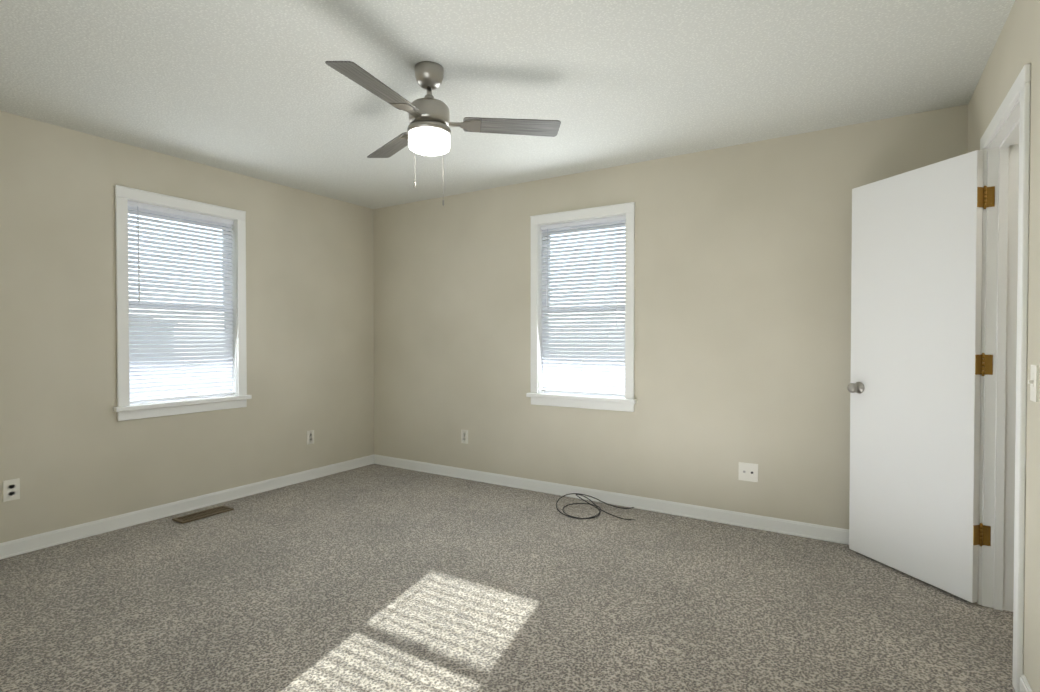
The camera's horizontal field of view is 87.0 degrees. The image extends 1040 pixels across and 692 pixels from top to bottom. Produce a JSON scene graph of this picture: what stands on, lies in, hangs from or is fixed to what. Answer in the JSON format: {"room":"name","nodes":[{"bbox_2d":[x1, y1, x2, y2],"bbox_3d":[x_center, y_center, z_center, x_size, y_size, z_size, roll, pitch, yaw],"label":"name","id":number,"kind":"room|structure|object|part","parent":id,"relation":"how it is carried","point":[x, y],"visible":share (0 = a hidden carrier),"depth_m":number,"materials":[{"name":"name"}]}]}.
{"room":"empty bedroom","nodes":[
{"label":"empty bedroom","id":0,"kind":"room"},
{"bbox_2d":[0,111,373,542],"bbox_3d":[-2.417,-0.071,3.800,0.160,2.440,3.880,0,1,32],"label":"wall","id":1,"kind":"structure","parent":0,"point":[73,451],"depth_m":3.54,"materials":[{"name":"paint"}]},
{"bbox_2d":[3,478,19,501],"bbox_3d":[-2.809,0.795,3.025,0.008,0.115,0.070,0,1,32],"label":"electrical outlet","id":2,"kind":"object","parent":1,"relation":"attached to","point":[11,489],"visible":1,"depth_m":3.02,"materials":[{"name":"white plastic"}]},
{"bbox_2d":[113,395,251,420],"bbox_3d":[-2.330,0.423,3.824,0.120,0.092,0.894,0,1,32],"label":"sill","id":3,"kind":"structure","parent":1,"relation":"attached to","point":[156,409],"depth_m":3.75,"materials":[{"name":"white paint"}]},
{"bbox_2d":[128,199,237,403],"bbox_3d":[-2.393,-0.267,3.854,0.180,1.372,0.744,0,1,32],"label":"liner","id":4,"kind":"object","parent":1,"relation":"attached to","point":[234,293],"visible":0.08,"depth_m":4.12,"materials":[{"name":"white paint"}]},
{"bbox_2d":[114,185,246,406],"bbox_3d":[-2.359,-0.319,3.832,0.144,1.391,0.856,0,1,32],"label":"window","id":5,"kind":"structure","parent":4,"relation":"attached to","point":[205,340],"depth_m":3.78,"materials":[{"name":"white plastic"}]},
{"bbox_2d":[0,454,374,559],"bbox_3d":[-2.350,1.108,3.752,0.021,0.085,3.600,0,1,32],"label":"baseboard","id":6,"kind":"structure","parent":1,"relation":"attached to","point":[11,548],"depth_m":3.67,"materials":[{"name":"white paint"}]},
{"bbox_2d":[307,430,313,444],"bbox_3d":[-1.784,0.777,4.667,0.008,0.115,0.070,0,1,32],"label":"electrical outlet","id":7,"kind":"object","parent":1,"relation":"attached to","point":[310,436],"visible":1,"depth_m":4.66,"materials":[{"name":"white plastic"}]},
{"bbox_2d":[0,464,1014,691],"bbox_3d":[0.018,1.219,2.364,5.830,0.100,4.850,0,1,32],"label":"floor","id":8,"kind":"structure","parent":0,"point":[375,578],"depth_m":2.46,"materials":[{"name":"carpet"}]},
{"bbox_2d":[172,505,233,523],"bbox_3d":[-2.147,1.143,3.720,0.130,0.013,0.340,0,1,32],"label":"air vent register","id":9,"kind":"object","parent":8,"relation":"on","point":[201,514],"visible":1,"depth_m":3.70,"materials":[{"name":"brown metal"}]},
{"bbox_2d":[556,493,634,519],"bbox_3d":[0.542,1.103,3.781,0.538,0.091,0.448,0,1,32],"label":"cord","id":10,"kind":"object","parent":8,"relation":"on","point":[593,504],"visible":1,"depth_m":3.83,"materials":[{"name":"black rubber"}]},
{"bbox_2d":[0,0,1014,208],"bbox_3d":[0.018,-1.330,2.328,5.830,0.120,4.850,0,1,32],"label":"ceiling","id":11,"kind":"structure","parent":0,"point":[260,89],"depth_m":2.58,"materials":[{"name":"paint"}]},
{"bbox_2d":[325,61,560,205],"bbox_3d":[-0.498,-0.952,2.460,1.087,0.641,1.028,0,1,32],"label":"ceiling fan","id":12,"kind":"object","parent":11,"relation":"hanging from","point":[428,133],"visible":1,"depth_m":2.46,"materials":[{"name":"silver metal"}]},
{"bbox_3d":[-0.416,-0.934,2.516,0.189,0.074,0.189,0,1,32],"label":"lamp shade","id":13,"kind":"part","parent":12,"relation":"part of","materials":[{"name":"white glass"}]},
{"bbox_2d":[373,104,967,528],"bbox_3d":[0.507,-0.076,4.168,4.730,2.440,0.160,0,1,32],"label":"wall","id":14,"kind":"structure","parent":0,"point":[743,256],"depth_m":3.71,"materials":[{"name":"paint"}]},
{"bbox_2d":[461,430,467,443],"bbox_3d":[-0.475,0.777,4.694,0.070,0.115,0.008,0,1,32],"label":"electrical outlet","id":15,"kind":"object","parent":14,"relation":"attached to","point":[464,436],"visible":1,"depth_m":4.69,"materials":[{"name":"white plastic"}]},
{"bbox_2d":[538,214,624,396],"bbox_3d":[0.499,-0.272,4.182,0.744,1.372,0.180,0,1,32],"label":"liner","id":16,"kind":"object","parent":14,"relation":"attached to","point":[540,344],"visible":0.12,"depth_m":4.31,"materials":[{"name":"white paint"}]},
{"bbox_2d":[530,202,634,398],"bbox_3d":[0.478,-0.323,4.147,0.856,1.391,0.144,0,1,32],"label":"window","id":17,"kind":"structure","parent":16,"relation":"attached to","point":[606,340],"depth_m":4.12,"materials":[{"name":"white plastic"}]},
{"bbox_2d":[526,392,636,411],"bbox_3d":[0.460,0.419,4.128,0.894,0.092,0.120,0,1,32],"label":"sill","id":18,"kind":"structure","parent":14,"relation":"attached to","point":[589,401],"depth_m":4.08,"materials":[{"name":"white paint"}]},
{"bbox_2d":[374,454,848,544],"bbox_3d":[0.476,1.103,4.097,4.424,0.085,0.021,0,1,32],"label":"baseboard","id":19,"kind":"structure","parent":14,"relation":"attached to","point":[806,530],"depth_m":3.85,"materials":[{"name":"white paint"}]},
{"bbox_2d":[738,462,757,481],"bbox_3d":[1.452,0.804,3.487,0.116,0.115,0.016,0,1,32],"label":"outlet plate","id":20,"kind":"object","parent":14,"relation":"attached to","point":[748,471],"visible":1,"depth_m":3.49,"materials":[{"name":"white plastic"}]},
{"bbox_2d":[968,0,1039,691],"bbox_3d":[1.321,-0.034,1.120,0.120,2.440,4.150,0,1,32],"label":"wall","id":21,"kind":"structure","parent":0,"point":[1016,48],"depth_m":1.79,"materials":[{"name":"paint"}]},
{"bbox_2d":[849,150,994,602],"bbox_3d":[1.984,0.138,2.748,0.069,2.025,0.707,0,1,-15],"label":"door","id":22,"kind":"structure","parent":21,"relation":"in","point":[916,275],"depth_m":2.69,"materials":[{"name":"white paint"}]},
{"bbox_2d":[847,382,863,393],"bbox_3d":[1.891,0.230,3.029,0.139,0.065,0.145,0,1,32],"label":"door knob","id":23,"kind":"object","parent":22,"relation":"attached to","point":[857,387],"depth_m":3.00,"materials":[{"name":"silver metal"}]},
{"bbox_3d":[2.066,0.093,2.440,0.064,1.616,0.034,0,1,32],"label":"door hinges","id":24,"kind":"part","parent":22,"relation":"part of","materials":[{"name":"gold metal"}]},
{"bbox_2d":[977,64,1030,691],"bbox_3d":[1.951,0.117,2.132,0.154,2.112,0.804,0,1,32],"label":"door frame","id":25,"kind":"structure","parent":21,"relation":"attached to","point":[1001,278],"depth_m":2.40,"materials":[{"name":"white paint"}]},
{"bbox_2d":[1020,674,1032,691],"bbox_3d":[0.948,1.150,0.671,0.021,0.085,2.725,0,1,32],"label":"baseboard","id":26,"kind":"structure","parent":21,"relation":"attached to","point":[1025,686],"depth_m":1.79,"materials":[{"name":"white paint"}]},
{"bbox_2d":[1028,365,1037,401],"bbox_3d":[1.627,0.118,1.742,0.017,0.115,0.070,0,1,32],"label":"light switch","id":27,"kind":"object","parent":21,"relation":"attached to","point":[1033,381],"visible":1,"depth_m":1.73,"materials":[{"name":"white plastic"}]},
{"label":"outside","id":28,"kind":"structure","parent":0,"visible":0},
{"bbox_2d":[146,363,613,387],"bbox_3d":[-3.381,1.773,2.129,80.000,0.040,80.000,0,1,32],"label":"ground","id":29,"kind":"structure","parent":28,"point":[223,363],"depth_m":27.05,"materials":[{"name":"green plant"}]},
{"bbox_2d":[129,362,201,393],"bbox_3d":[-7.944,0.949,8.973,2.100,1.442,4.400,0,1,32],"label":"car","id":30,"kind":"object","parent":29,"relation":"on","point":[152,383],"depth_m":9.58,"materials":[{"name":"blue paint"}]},
{"bbox_2d":[129,318,609,375],"bbox_3d":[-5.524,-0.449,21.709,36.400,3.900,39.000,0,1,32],"label":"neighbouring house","id":31,"kind":"structure","parent":29,"relation":"on","point":[177,323],"depth_m":27.18,"materials":[{"name":"grey"}]}
]}

